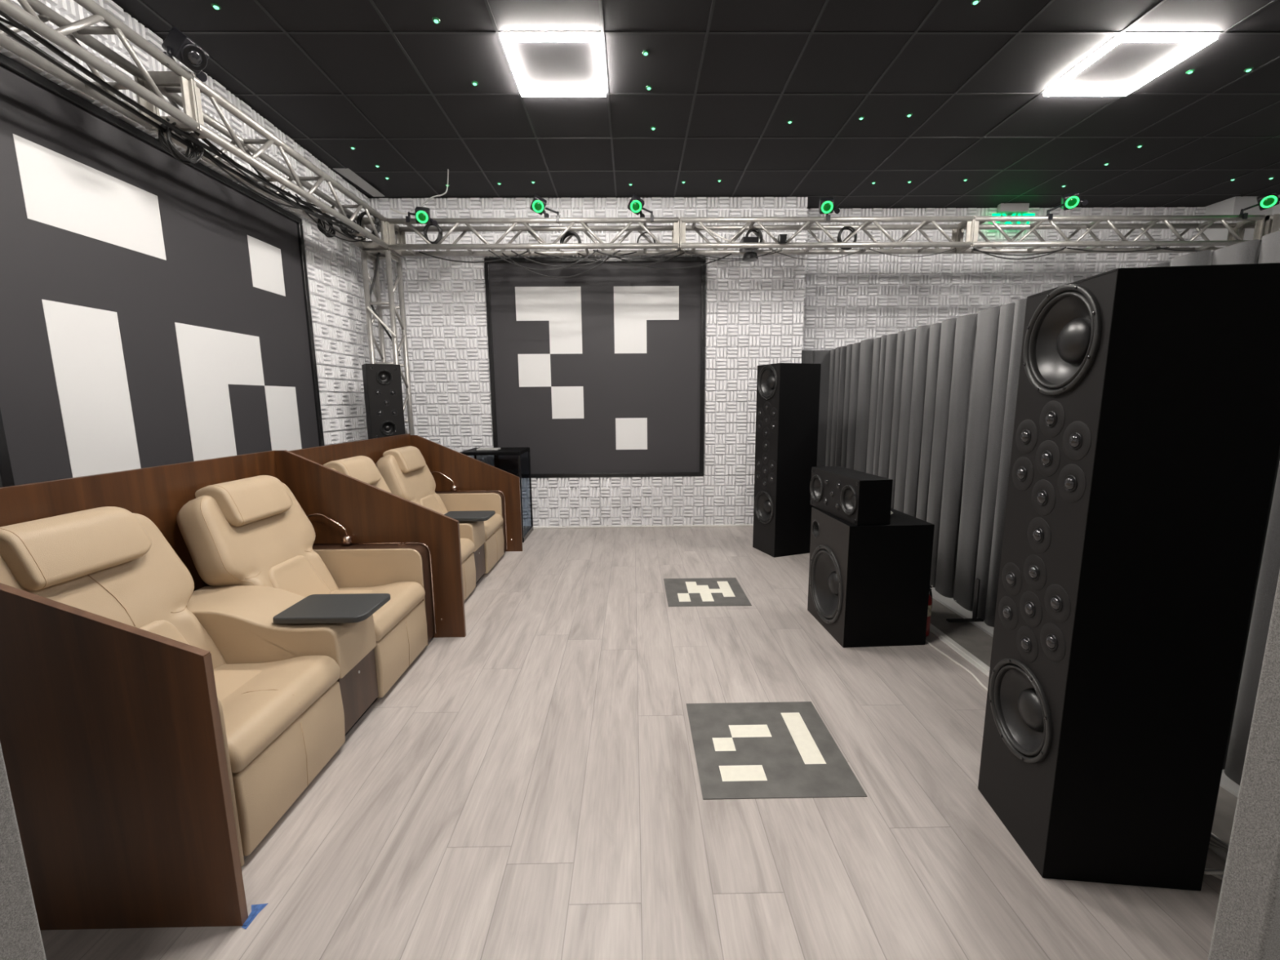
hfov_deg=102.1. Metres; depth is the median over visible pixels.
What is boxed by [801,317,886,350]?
panel
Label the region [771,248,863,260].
cable
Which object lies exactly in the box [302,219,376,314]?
panel
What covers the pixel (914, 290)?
panel
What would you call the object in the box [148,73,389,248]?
lighting truss
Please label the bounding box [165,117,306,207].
cable
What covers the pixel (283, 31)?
ceiling grid
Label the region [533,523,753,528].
baseboard
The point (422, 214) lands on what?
camera
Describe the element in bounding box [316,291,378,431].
wall
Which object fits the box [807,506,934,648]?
subwoofer
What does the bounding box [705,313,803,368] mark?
panel
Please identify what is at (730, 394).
panel
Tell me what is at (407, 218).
clamp
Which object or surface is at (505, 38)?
recessed light
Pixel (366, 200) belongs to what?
wall
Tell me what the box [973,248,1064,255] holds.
cable
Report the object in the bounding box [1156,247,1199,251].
cable
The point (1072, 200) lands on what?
camera
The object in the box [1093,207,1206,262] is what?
panel
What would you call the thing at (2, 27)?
cable
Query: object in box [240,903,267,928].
tape
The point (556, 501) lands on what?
panel
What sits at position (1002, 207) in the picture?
exit sign
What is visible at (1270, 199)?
camera
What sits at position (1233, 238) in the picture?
lighting truss
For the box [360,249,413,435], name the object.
column
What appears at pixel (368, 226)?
block
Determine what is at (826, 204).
camera
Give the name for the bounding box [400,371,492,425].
panel
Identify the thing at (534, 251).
cable
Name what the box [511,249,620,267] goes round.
cable
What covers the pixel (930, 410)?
curtain
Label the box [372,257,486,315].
panel
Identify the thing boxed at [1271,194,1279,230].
wall
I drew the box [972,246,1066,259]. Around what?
cable
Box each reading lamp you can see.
[306,513,352,545]
[431,471,457,491]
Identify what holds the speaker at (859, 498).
on the subwoofer
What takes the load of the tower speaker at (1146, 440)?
on the floor at (527, 787)
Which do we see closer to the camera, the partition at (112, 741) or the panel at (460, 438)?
the partition at (112, 741)
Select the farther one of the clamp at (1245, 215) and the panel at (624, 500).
the panel at (624, 500)
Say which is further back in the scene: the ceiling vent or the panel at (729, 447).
the panel at (729, 447)
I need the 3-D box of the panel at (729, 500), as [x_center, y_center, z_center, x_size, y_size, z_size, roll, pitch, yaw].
[1.242,0.231,5.840,1.043,0.578,0.054,-1,9,-1]
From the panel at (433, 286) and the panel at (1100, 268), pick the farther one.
the panel at (1100, 268)
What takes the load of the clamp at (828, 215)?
attached to the lighting truss at (968, 221)
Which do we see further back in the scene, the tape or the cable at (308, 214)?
the cable at (308, 214)
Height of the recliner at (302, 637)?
1.045 m
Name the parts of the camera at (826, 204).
swivel arm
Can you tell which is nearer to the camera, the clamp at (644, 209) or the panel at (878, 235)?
the clamp at (644, 209)
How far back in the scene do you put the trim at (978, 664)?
2.85 m
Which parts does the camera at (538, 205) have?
swivel arm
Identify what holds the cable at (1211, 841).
on the cable at (1211, 842)
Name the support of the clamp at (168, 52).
attached to the lighting truss at (144, 86)
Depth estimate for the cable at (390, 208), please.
4.71 m
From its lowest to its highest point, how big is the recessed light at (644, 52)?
0.014 m
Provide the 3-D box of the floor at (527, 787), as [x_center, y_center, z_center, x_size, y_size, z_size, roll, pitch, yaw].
[-0.490,1.259,1.438,4.630,0.100,9.880,-1,9,-1]
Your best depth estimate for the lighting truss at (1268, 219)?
4.79 m
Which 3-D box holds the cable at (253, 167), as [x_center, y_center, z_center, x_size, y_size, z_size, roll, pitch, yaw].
[-2.342,-1.929,3.628,0.012,0.098,1.059,-1,9,-1]
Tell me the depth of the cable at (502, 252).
4.85 m
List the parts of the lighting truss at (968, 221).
plate, cable coil, cable coil, plate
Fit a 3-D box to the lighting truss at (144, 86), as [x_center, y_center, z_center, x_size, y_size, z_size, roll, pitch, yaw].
[-2.354,-1.711,1.301,0.267,0.266,2.650,-1,9,-1]
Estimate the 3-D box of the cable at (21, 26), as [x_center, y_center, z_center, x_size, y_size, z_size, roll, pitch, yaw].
[-2.327,-1.771,2.278,0.022,0.134,4.501,-1,9,-1]
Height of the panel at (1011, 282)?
0.578 m
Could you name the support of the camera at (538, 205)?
on the lighting truss at (401, 248)
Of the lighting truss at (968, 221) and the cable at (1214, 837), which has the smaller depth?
the cable at (1214, 837)
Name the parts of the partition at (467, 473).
panel, panel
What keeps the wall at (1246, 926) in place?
on the floor at (527, 787)
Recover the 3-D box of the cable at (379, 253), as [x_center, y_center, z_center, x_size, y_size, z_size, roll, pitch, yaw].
[-2.388,-1.631,4.818,0.240,0.936,0.060,-1,9,-1]
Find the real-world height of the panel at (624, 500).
0.578 m
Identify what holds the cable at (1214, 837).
on the cable at (1211, 838)
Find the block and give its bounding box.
[360,217,400,256]
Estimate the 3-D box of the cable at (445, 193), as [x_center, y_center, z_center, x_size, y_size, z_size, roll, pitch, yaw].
[-1.894,-2.608,4.665,0.352,0.370,0.020,-2,9,-9]
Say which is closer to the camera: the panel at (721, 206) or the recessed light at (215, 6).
the recessed light at (215, 6)
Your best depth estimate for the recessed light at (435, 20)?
2.84 m
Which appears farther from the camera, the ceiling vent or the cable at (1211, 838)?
the ceiling vent
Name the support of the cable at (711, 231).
attached to the stage light at (748, 254)
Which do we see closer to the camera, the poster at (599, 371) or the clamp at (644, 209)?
the clamp at (644, 209)
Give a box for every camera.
[161,26,208,81]
[414,206,437,226]
[529,194,549,217]
[627,194,644,217]
[818,196,839,213]
[1061,191,1088,210]
[1256,190,1279,210]
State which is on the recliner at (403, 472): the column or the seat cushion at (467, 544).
the seat cushion at (467, 544)
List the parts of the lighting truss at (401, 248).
plate, cable coil, cable coil, cable coil, plate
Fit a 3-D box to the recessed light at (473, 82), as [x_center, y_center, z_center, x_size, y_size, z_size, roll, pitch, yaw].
[-1.089,-2.610,3.412,0.042,0.014,0.042,-1,9,-1]
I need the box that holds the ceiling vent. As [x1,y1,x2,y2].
[333,168,384,196]
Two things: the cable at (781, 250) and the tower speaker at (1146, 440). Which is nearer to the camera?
the tower speaker at (1146, 440)
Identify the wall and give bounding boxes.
[0,742,46,959]
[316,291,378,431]
[366,200,754,497]
[1198,195,1273,247]
[1208,570,1279,959]
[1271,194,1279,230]
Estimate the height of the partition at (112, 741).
1.146 m
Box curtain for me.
[801,230,1279,797]
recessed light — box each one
[210,3,221,9]
[431,17,439,23]
[471,80,478,85]
[500,34,605,96]
[642,50,648,55]
[645,85,652,89]
[971,0,980,4]
[1043,35,1217,96]
[1185,69,1195,74]
[1244,66,1253,71]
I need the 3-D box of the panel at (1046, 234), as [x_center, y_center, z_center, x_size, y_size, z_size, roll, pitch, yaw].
[4.532,-2.727,5.771,1.159,0.578,0.054,-1,9,-1]
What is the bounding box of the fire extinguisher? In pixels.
[925,586,932,636]
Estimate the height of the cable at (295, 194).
0.097 m
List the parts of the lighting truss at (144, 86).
plate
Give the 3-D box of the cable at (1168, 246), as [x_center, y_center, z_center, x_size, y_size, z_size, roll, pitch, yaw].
[4.444,-2.142,4.816,0.952,0.044,0.018,-1,9,-1]
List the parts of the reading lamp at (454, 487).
stem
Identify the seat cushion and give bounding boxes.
[213,655,340,773]
[338,581,425,641]
[460,537,475,562]
[484,513,503,539]
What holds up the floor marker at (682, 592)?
on the floor at (527, 787)
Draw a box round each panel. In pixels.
[0,0,176,146]
[160,44,301,217]
[292,142,371,250]
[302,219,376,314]
[309,293,381,369]
[316,364,367,431]
[323,427,368,445]
[367,197,484,257]
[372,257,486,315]
[377,315,489,371]
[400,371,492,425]
[404,425,494,466]
[481,197,595,257]
[521,477,600,526]
[594,196,706,257]
[600,475,703,525]
[703,422,755,475]
[703,475,754,524]
[704,368,757,422]
[705,256,805,314]
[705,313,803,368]
[706,196,807,257]
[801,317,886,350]
[803,263,889,318]
[804,208,893,264]
[884,317,954,335]
[885,263,992,317]
[888,208,997,263]
[987,262,1095,308]
[991,207,1102,263]
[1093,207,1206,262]
[1093,262,1159,275]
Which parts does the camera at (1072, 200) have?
swivel arm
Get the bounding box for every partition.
[0,449,466,929]
[288,433,522,551]
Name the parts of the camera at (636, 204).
swivel arm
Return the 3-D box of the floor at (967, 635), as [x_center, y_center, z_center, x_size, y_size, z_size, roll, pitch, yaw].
[4.294,1.210,1.498,4.940,0.100,9.880,-1,9,-1]
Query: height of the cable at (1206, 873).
0.014 m
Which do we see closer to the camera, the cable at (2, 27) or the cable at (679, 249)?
the cable at (2, 27)
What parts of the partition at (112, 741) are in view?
panel, panel, panel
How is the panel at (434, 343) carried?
attached to the wall at (366, 200)
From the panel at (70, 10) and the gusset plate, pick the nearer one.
the panel at (70, 10)
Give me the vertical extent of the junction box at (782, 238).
0.075 m
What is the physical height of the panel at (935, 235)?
0.578 m
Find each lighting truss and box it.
[0,0,199,129]
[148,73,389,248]
[386,217,679,256]
[677,215,974,255]
[955,214,1265,253]
[1237,214,1279,239]
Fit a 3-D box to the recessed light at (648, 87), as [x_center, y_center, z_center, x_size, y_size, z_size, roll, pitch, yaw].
[0.060,-2.629,3.476,0.042,0.014,0.042,-1,9,-1]
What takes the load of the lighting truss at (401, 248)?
attached to the column
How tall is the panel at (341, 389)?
0.578 m
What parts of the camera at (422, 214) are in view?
swivel arm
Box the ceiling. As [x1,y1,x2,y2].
[111,0,1279,208]
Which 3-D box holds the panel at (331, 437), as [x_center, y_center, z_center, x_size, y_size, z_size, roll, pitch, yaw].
[-2.767,-0.211,5.097,0.054,0.578,1.159,-1,9,-1]
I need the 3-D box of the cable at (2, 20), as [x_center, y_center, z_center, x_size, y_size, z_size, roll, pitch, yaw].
[-2.341,-1.599,1.369,0.012,0.073,1.292,-1,9,-1]
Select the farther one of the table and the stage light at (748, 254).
the table
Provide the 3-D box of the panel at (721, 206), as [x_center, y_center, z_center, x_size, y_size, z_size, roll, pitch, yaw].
[1.218,-2.643,5.403,1.043,0.578,0.054,-1,9,-1]
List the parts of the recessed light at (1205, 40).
mounting rail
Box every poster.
[0,53,324,487]
[484,257,706,478]
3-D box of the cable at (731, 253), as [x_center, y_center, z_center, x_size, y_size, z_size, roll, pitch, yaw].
[0.293,-2.072,4.909,1.154,0.142,0.020,-1,9,-1]
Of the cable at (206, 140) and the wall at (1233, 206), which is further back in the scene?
the wall at (1233, 206)
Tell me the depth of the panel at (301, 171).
4.57 m
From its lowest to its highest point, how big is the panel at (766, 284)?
0.578 m
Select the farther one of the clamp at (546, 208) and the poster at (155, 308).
the clamp at (546, 208)
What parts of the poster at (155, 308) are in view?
frame rail, frame rail, frame rail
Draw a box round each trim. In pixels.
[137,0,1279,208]
[929,623,1227,861]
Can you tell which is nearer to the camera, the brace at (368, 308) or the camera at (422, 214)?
the camera at (422, 214)
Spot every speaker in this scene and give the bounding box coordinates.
[361,363,405,439]
[752,363,821,557]
[809,466,893,525]
[977,262,1279,890]
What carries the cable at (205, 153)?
hanging from the lighting truss at (245, 146)
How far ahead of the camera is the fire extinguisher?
3.08 m
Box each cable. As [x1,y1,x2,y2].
[0,10,369,239]
[0,17,22,31]
[0,22,363,239]
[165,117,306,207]
[189,139,312,209]
[193,131,335,217]
[195,131,318,207]
[248,164,346,224]
[288,191,365,242]
[294,193,372,242]
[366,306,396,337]
[369,252,400,355]
[390,208,414,214]
[410,168,448,211]
[418,250,528,262]
[488,248,598,271]
[502,252,614,278]
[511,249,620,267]
[533,251,636,259]
[577,252,684,266]
[592,248,679,257]
[610,253,731,269]
[680,248,777,261]
[684,249,782,259]
[708,228,735,242]
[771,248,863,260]
[868,248,955,257]
[925,640,987,691]
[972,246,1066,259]
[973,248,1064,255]
[1066,246,1168,252]
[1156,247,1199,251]
[1204,871,1224,875]
[1209,836,1228,848]
[1209,839,1228,849]
[1209,841,1227,850]
[1210,833,1229,847]
[1212,874,1222,880]
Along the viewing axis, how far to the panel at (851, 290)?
5.82 m
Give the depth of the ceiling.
3.54 m
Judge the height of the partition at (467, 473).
1.130 m
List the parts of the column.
plate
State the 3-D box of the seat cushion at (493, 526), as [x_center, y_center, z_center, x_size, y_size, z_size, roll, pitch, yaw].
[-1.573,0.405,4.431,0.678,0.126,0.558,-1,9,-1]
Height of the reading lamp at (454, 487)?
0.187 m
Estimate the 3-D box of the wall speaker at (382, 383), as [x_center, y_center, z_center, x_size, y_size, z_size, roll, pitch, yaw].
[-2.380,-0.717,4.808,0.285,0.690,0.260,-7,11,-36]
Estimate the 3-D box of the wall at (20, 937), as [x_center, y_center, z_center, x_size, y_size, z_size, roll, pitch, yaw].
[-1.740,0.177,0.640,1.732,2.300,0.060,-1,9,-1]
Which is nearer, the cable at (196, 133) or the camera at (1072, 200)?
the cable at (196, 133)
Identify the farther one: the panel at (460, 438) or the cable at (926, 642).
the panel at (460, 438)
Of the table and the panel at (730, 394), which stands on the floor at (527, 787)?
the table
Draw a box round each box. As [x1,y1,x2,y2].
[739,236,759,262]
[777,234,787,244]
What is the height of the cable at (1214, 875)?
0.014 m
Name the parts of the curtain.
floor rail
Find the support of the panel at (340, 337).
attached to the wall at (372, 291)
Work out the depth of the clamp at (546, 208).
4.66 m
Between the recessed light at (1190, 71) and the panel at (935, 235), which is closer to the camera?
the recessed light at (1190, 71)
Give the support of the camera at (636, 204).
on the lighting truss at (401, 248)
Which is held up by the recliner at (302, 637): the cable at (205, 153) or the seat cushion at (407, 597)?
the seat cushion at (407, 597)
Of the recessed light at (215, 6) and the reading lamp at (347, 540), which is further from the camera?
the reading lamp at (347, 540)
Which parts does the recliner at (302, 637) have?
backrest, armrest, seat panel, backrest, seat panel, armrest, gold trim, socket plate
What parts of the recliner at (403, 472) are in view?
backrest, backrest, armrest, gold trim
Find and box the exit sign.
[991,203,1035,224]
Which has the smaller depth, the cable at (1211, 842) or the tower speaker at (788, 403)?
the cable at (1211, 842)
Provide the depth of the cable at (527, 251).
4.77 m
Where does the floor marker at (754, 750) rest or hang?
on the floor at (527, 787)
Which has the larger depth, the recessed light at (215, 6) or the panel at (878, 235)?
the panel at (878, 235)
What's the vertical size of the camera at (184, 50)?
0.166 m
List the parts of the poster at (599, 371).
frame rail, frame rail, frame rail, frame rail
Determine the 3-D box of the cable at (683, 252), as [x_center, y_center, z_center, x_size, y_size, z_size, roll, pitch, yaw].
[-0.082,-2.074,4.864,1.004,0.120,0.018,-1,9,-1]
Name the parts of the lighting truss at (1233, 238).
plate, plate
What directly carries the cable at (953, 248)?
hanging from the lighting truss at (968, 221)
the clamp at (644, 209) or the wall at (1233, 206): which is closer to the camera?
the clamp at (644, 209)
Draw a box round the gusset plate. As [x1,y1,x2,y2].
[1271,213,1279,232]
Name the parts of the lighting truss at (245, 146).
plate, cable coil, cable coil, cable coil, cable coil, plate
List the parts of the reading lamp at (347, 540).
stem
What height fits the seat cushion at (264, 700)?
0.126 m
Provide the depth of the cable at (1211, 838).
1.59 m
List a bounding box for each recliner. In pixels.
[0,475,436,866]
[323,445,507,600]
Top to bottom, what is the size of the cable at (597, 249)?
0.186 m
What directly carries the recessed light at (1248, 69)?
in the ceiling
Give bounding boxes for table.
[459,447,533,542]
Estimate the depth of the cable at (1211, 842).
1.61 m
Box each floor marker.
[663,577,751,606]
[686,701,866,799]
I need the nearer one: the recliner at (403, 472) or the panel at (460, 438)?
the recliner at (403, 472)
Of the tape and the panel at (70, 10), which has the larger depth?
the panel at (70, 10)
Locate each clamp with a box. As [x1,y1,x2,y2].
[161,45,175,65]
[405,212,415,224]
[545,207,559,222]
[642,207,653,223]
[825,213,830,222]
[1044,204,1063,222]
[1235,203,1258,221]
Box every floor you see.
[40,526,1226,959]
[930,597,1237,844]
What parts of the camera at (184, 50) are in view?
swivel arm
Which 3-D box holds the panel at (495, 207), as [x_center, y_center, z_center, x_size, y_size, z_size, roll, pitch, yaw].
[-1.049,-2.620,5.375,1.159,0.578,0.054,-1,9,-1]
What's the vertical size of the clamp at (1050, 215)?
0.138 m
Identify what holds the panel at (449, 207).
attached to the wall at (366, 200)
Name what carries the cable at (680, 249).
hanging from the lighting truss at (968, 221)
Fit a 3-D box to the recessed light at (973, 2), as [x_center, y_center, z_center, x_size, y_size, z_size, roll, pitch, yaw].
[1.780,-2.533,2.746,0.042,0.014,0.042,-1,9,-1]
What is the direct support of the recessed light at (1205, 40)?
in the ceiling
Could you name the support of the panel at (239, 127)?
attached to the wall at (372, 291)
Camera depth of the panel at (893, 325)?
5.88 m
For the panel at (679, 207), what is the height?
0.578 m

